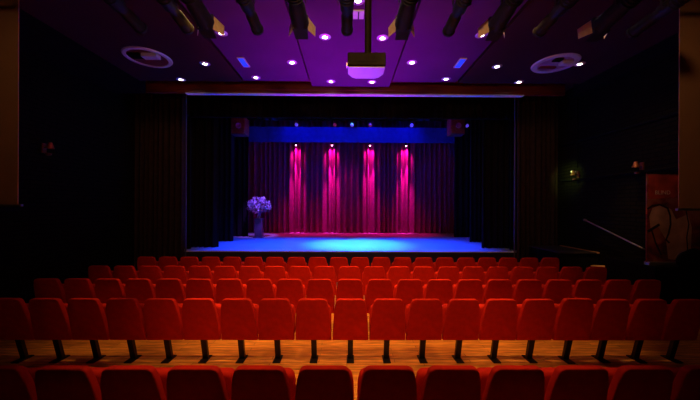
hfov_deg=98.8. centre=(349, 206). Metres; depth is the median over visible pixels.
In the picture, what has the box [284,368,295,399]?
armrest
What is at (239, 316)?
seat
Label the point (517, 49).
ceiling
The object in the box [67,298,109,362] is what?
seat
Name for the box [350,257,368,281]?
seat
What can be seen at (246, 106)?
curtain
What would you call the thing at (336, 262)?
seat
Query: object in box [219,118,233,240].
curtain
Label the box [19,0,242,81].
ceiling
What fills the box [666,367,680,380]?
seat cushion
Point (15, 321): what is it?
seat
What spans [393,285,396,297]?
armrest
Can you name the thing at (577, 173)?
wall lamp
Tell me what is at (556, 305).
seat cushion
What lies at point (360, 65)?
ceiling projector
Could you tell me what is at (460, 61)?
ceiling light panel
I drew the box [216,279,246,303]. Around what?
seat
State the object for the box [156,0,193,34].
spotlight
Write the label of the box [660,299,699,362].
seat
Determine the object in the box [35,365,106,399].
seat
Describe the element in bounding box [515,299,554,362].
seat
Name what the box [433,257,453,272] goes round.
seat
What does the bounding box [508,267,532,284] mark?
seat
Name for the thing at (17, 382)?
seat
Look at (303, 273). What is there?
seat
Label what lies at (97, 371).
armrest
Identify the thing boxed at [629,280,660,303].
seat
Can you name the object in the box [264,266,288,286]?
seat
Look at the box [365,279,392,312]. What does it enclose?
seat
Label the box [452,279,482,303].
seat
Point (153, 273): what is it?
seat
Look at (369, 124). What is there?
spotlight
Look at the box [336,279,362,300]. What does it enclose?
seat
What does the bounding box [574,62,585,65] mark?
recessed light
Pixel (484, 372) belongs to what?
armrest
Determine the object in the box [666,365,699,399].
seat
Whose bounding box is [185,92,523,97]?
trim
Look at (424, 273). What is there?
seat
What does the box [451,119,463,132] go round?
grille
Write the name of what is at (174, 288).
seat
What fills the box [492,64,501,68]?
recessed light
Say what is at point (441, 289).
seat
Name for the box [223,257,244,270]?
seat
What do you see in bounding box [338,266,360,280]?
seat
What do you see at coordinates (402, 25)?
spotlight
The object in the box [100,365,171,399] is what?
seat
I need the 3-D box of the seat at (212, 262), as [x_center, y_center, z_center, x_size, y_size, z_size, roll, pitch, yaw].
[-3.429,1.739,7.519,0.511,0.993,0.357,0,0,-1]
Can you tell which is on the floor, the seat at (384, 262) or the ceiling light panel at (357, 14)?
the seat at (384, 262)
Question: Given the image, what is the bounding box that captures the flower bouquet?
[247,196,271,217]
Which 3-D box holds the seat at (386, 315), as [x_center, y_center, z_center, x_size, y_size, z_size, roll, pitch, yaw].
[0.536,1.774,4.340,0.511,0.957,0.357,0,0,0]
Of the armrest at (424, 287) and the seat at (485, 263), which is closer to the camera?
the armrest at (424, 287)
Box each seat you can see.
[0,298,34,362]
[0,365,41,399]
[29,298,71,362]
[34,278,65,302]
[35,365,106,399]
[64,278,95,302]
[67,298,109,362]
[88,266,113,283]
[95,278,125,302]
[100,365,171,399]
[106,298,146,362]
[113,266,138,283]
[125,278,155,302]
[137,257,158,270]
[139,266,163,283]
[144,298,183,362]
[156,278,185,302]
[159,257,179,270]
[164,266,188,283]
[166,365,234,399]
[180,257,201,270]
[182,298,221,362]
[186,279,216,302]
[189,266,213,283]
[202,257,222,270]
[214,266,238,283]
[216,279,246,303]
[221,298,258,362]
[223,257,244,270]
[231,365,295,399]
[239,266,263,284]
[244,257,265,271]
[246,279,276,304]
[258,298,295,362]
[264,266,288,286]
[266,257,286,270]
[276,279,305,310]
[287,257,306,274]
[289,266,312,292]
[295,365,353,399]
[296,298,331,362]
[306,279,334,312]
[308,257,327,276]
[313,266,336,294]
[330,257,348,283]
[333,298,367,362]
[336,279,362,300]
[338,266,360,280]
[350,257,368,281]
[357,365,416,399]
[362,266,384,294]
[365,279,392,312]
[369,298,404,362]
[371,257,390,278]
[386,266,409,289]
[391,257,411,272]
[393,279,422,310]
[405,299,441,362]
[410,266,434,286]
[412,257,432,271]
[416,365,480,399]
[423,279,452,304]
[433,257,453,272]
[434,266,458,284]
[442,299,479,362]
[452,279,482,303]
[454,257,474,271]
[459,266,483,284]
[475,258,495,271]
[477,365,544,399]
[478,299,516,362]
[482,279,511,303]
[483,267,507,284]
[496,258,516,271]
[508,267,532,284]
[512,279,541,303]
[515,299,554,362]
[517,258,537,271]
[533,267,557,284]
[538,258,558,271]
[539,365,608,399]
[541,279,571,303]
[552,298,592,363]
[558,267,581,284]
[571,279,601,303]
[582,267,606,284]
[589,299,628,362]
[600,279,630,300]
[603,365,672,399]
[624,299,666,362]
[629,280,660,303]
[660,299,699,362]
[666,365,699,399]
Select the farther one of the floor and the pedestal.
the pedestal
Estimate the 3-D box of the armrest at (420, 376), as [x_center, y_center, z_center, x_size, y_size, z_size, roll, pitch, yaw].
[0.834,1.674,2.689,0.496,0.432,0.115,0,0,0]
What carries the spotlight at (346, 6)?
hanging from the bar
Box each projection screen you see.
[0,0,22,206]
[675,0,699,210]
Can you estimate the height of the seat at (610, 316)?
0.957 m
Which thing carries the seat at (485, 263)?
on the floor
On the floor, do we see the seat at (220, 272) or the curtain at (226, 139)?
the seat at (220, 272)
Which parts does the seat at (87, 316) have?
backrest, plate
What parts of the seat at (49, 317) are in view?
backrest, plate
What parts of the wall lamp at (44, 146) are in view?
plate, lamp shade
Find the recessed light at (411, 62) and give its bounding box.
[407,60,416,64]
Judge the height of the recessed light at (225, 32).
0.016 m
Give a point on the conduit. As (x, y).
(672, 167)
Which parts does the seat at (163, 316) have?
backrest, plate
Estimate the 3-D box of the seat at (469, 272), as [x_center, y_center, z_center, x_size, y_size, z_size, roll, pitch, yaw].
[2.609,1.770,6.498,0.511,0.983,0.357,0,0,-1]
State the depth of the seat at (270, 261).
7.38 m
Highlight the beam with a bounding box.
[146,81,564,95]
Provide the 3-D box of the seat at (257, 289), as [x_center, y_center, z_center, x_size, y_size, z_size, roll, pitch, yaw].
[-1.585,1.756,5.383,0.511,0.975,0.357,0,0,-1]
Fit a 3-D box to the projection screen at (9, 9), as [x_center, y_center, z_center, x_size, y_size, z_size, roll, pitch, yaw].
[-5.898,-1.792,4.453,2.060,3.585,0.120,0,0,0]
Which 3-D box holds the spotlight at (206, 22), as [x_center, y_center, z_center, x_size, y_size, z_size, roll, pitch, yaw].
[-2.078,-2.768,4.064,0.394,0.524,0.911,0,0,0]
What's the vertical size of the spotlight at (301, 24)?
0.524 m
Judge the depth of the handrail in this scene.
7.70 m
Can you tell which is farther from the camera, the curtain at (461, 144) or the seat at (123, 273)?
the curtain at (461, 144)
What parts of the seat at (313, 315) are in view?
backrest, plate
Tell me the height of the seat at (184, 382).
0.957 m
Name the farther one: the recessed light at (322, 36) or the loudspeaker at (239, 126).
the loudspeaker at (239, 126)
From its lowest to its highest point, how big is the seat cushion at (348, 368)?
0.432 m
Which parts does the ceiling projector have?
panel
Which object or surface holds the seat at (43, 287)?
on the floor
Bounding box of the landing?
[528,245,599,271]
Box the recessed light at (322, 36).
[319,34,330,39]
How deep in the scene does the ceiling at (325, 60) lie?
6.60 m
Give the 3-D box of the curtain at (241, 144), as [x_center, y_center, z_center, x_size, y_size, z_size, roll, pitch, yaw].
[-5.988,-1.960,14.562,2.150,6.830,0.163,0,0,0]
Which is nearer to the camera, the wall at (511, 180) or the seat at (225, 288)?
the seat at (225, 288)
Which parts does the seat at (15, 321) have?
backrest, plate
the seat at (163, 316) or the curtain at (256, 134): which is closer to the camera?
the seat at (163, 316)
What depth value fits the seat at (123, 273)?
6.29 m
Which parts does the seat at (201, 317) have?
backrest, plate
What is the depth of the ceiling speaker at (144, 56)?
7.06 m
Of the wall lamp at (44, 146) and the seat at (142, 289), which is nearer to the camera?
the seat at (142, 289)
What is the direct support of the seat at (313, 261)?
on the floor
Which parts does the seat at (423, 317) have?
plate, backrest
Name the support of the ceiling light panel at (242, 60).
attached to the ceiling at (267, 54)
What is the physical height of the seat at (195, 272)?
0.983 m
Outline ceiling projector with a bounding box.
[346,0,385,78]
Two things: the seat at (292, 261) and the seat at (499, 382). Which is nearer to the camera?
the seat at (499, 382)
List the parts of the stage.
panel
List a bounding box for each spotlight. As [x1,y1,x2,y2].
[103,0,147,34]
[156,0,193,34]
[181,0,224,38]
[236,0,263,35]
[285,0,314,38]
[332,120,337,126]
[338,0,355,35]
[349,120,354,126]
[367,120,372,126]
[388,0,418,39]
[442,0,471,36]
[478,0,523,40]
[532,0,578,37]
[577,0,641,41]
[626,0,689,38]
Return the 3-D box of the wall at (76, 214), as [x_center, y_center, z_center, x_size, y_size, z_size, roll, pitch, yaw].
[-7.071,-0.765,2.943,0.200,5.970,14.000,0,0,0]
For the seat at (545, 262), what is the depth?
7.44 m
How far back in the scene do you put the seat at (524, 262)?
7.43 m
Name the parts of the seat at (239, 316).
backrest, plate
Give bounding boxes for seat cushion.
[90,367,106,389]
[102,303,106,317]
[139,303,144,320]
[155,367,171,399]
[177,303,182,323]
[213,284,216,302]
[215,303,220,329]
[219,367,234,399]
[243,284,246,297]
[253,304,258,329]
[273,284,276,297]
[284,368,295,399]
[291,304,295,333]
[348,368,353,394]
[357,368,363,399]
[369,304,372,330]
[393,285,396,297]
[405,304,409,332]
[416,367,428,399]
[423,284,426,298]
[442,304,447,332]
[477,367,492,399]
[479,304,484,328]
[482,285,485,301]
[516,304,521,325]
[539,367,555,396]
[552,303,559,331]
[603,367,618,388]
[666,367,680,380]
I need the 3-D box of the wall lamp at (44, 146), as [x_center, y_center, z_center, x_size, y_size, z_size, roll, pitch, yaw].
[-6.882,-1.309,6.845,0.235,0.300,0.150,0,0,0]
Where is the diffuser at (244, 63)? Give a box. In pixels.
[238,59,248,66]
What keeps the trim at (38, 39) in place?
attached to the wall at (76, 214)
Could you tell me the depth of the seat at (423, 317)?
4.25 m
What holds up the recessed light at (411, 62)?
in the ceiling at (436, 55)
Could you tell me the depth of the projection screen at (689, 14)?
4.54 m
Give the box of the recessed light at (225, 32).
[215,31,227,35]
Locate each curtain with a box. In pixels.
[134,93,184,270]
[187,96,513,118]
[191,118,218,246]
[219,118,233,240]
[233,136,248,235]
[248,120,453,232]
[249,127,453,142]
[454,121,469,236]
[469,120,481,241]
[516,96,557,261]
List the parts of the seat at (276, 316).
backrest, plate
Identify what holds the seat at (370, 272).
on the floor
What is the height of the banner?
1.820 m
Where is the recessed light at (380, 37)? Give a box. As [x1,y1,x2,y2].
[377,35,387,40]
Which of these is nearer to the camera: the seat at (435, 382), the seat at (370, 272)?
the seat at (435, 382)
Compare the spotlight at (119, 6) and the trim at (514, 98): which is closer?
the spotlight at (119, 6)
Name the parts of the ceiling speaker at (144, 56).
dish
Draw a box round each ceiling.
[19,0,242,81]
[179,0,308,80]
[287,0,417,86]
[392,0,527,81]
[458,0,678,83]
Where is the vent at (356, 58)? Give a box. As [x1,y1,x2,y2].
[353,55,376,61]
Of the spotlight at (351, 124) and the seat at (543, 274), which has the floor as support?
the seat at (543, 274)
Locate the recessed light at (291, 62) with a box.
[287,60,296,64]
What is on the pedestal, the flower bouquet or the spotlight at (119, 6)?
the flower bouquet
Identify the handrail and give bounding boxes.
[583,219,644,249]
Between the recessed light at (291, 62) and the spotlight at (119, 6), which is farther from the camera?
the recessed light at (291, 62)
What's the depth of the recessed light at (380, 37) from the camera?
6.31 m
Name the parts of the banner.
rail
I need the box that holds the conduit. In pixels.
[560,166,677,181]
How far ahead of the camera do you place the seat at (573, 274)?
6.37 m
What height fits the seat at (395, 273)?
0.983 m
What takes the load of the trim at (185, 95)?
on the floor
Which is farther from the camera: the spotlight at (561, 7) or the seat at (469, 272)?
the seat at (469, 272)
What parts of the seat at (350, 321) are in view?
plate, backrest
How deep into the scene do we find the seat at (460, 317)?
4.25 m
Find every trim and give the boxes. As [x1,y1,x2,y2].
[19,8,145,93]
[146,88,564,91]
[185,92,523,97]
[185,95,186,256]
[514,98,515,257]
[574,32,678,96]
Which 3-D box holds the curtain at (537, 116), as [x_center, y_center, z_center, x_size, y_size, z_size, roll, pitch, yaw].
[6.177,-0.704,9.886,1.370,5.920,0.152,0,0,0]
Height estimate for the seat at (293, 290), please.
0.975 m
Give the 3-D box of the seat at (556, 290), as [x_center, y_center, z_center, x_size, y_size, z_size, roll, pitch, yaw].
[3.680,1.778,5.425,0.511,0.975,0.357,0,0,-1]
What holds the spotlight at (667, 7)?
hanging from the bar
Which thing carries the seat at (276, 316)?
on the floor
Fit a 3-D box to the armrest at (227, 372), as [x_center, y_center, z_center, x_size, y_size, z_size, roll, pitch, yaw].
[-1.253,1.665,2.673,0.496,0.432,0.115,0,0,0]
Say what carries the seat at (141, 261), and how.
on the floor
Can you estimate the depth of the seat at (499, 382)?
2.43 m
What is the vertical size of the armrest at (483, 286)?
0.440 m
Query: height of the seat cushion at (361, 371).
0.432 m
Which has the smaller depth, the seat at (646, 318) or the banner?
the seat at (646, 318)
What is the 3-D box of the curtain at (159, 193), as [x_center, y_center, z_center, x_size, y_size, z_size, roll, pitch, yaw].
[-6.212,-0.756,9.788,1.590,5.920,0.151,0,0,0]
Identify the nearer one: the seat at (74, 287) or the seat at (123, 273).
the seat at (74, 287)
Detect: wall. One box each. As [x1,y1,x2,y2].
[0,49,134,302]
[185,94,516,249]
[558,52,678,264]
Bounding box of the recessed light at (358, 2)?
[354,0,364,4]
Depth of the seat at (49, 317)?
4.21 m
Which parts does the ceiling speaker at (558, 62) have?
dish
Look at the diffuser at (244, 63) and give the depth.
7.39 m
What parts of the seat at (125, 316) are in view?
backrest, plate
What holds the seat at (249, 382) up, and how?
on the floor
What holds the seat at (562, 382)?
on the floor
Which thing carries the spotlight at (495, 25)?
hanging from the bar
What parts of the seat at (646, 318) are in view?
plate, backrest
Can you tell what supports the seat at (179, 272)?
on the floor
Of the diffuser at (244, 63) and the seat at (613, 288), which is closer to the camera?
the seat at (613, 288)
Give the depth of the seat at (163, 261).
7.36 m
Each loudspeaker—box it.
[231,118,248,136]
[447,119,464,136]
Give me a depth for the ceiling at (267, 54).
6.54 m
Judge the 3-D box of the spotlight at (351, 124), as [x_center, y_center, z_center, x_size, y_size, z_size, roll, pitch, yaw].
[0.081,-3.322,11.982,0.206,0.375,0.355,0,0,0]
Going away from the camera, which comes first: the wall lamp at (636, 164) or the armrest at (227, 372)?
the armrest at (227, 372)
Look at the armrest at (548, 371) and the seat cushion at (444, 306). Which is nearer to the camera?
the armrest at (548, 371)
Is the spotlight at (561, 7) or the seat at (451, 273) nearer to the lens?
the spotlight at (561, 7)
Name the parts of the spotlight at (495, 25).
barn door, barn door, gel frame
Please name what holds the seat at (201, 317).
on the floor
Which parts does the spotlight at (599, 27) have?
barn door, barn door, gel frame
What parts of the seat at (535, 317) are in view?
plate, backrest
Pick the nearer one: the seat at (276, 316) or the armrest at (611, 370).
the armrest at (611, 370)
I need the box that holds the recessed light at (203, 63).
[199,61,209,65]
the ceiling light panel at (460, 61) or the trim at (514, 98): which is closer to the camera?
the ceiling light panel at (460, 61)
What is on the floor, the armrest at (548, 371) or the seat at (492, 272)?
the seat at (492, 272)
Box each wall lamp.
[41,142,54,155]
[570,170,579,179]
[631,161,643,173]
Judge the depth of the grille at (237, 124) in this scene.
11.45 m
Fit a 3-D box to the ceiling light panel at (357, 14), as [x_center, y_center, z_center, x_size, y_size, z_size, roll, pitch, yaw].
[0.157,-3.539,5.544,0.200,0.040,0.240,0,0,0]
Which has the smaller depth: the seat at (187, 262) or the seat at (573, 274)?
the seat at (573, 274)
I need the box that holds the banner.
[644,172,699,265]
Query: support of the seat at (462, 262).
on the floor
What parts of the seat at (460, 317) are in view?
plate, backrest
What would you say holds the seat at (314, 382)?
on the floor
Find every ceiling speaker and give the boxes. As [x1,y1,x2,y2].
[121,46,172,67]
[531,53,580,72]
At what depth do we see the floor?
4.60 m
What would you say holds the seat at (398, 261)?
on the floor
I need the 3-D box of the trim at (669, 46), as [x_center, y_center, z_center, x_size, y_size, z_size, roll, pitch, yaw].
[6.849,-3.481,2.555,0.250,0.420,12.800,0,0,0]
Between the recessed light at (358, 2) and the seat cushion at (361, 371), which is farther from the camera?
the recessed light at (358, 2)
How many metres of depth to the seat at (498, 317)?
4.26 m
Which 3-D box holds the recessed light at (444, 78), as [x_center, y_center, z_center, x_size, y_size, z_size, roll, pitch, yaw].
[2.676,-3.541,8.363,0.250,0.016,0.250,0,0,0]
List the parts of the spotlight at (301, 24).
barn door, gel frame, barn door, barn door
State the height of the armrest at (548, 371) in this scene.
0.432 m
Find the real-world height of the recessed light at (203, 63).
0.016 m
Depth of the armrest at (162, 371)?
2.62 m
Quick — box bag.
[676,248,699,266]
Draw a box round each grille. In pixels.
[231,118,244,133]
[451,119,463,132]
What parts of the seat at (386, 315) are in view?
plate, backrest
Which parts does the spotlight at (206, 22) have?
gel frame, barn door, barn door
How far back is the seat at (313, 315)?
4.23 m
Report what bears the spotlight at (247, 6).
hanging from the bar
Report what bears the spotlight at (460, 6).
hanging from the bar
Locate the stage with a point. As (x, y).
(286, 245)
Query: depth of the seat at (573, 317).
4.25 m
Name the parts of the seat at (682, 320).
plate, backrest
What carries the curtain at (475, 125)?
on the stage
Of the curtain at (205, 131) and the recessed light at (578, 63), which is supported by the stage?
the curtain at (205, 131)
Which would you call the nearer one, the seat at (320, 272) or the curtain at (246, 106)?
the seat at (320, 272)
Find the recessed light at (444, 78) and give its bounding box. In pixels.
[441,77,450,80]
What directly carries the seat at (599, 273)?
on the floor
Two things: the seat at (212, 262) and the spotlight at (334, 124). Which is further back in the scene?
the spotlight at (334, 124)
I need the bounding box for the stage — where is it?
[186,232,516,265]
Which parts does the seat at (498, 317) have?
plate, backrest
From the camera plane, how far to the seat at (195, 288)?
5.24 m
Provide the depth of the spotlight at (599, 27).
4.21 m
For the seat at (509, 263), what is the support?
on the floor
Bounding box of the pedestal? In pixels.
[253,218,264,237]
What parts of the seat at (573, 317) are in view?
plate, backrest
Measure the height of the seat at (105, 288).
0.975 m
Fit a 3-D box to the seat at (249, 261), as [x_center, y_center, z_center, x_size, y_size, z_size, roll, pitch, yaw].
[-2.376,1.744,7.528,0.511,0.993,0.357,0,0,0]
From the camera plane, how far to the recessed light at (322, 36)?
6.29 m
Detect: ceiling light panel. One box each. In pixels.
[237,57,249,66]
[353,10,363,18]
[453,58,466,67]
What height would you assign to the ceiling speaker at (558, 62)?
0.100 m
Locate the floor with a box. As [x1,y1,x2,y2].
[0,295,699,399]
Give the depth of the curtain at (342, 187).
16.76 m
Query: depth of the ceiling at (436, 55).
6.51 m
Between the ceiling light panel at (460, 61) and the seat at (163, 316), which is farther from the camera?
the ceiling light panel at (460, 61)
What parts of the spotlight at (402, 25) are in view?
barn door, barn door, gel frame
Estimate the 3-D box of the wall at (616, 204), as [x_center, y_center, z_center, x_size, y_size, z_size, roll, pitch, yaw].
[7.059,-0.705,3.057,0.200,5.970,14.000,0,0,0]
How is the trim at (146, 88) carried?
attached to the beam
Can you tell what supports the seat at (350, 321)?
on the floor
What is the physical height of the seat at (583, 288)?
0.975 m
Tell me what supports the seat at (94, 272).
on the floor
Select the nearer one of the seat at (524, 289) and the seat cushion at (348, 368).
the seat cushion at (348, 368)
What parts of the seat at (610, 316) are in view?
plate, backrest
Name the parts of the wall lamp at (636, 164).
lamp shade, plate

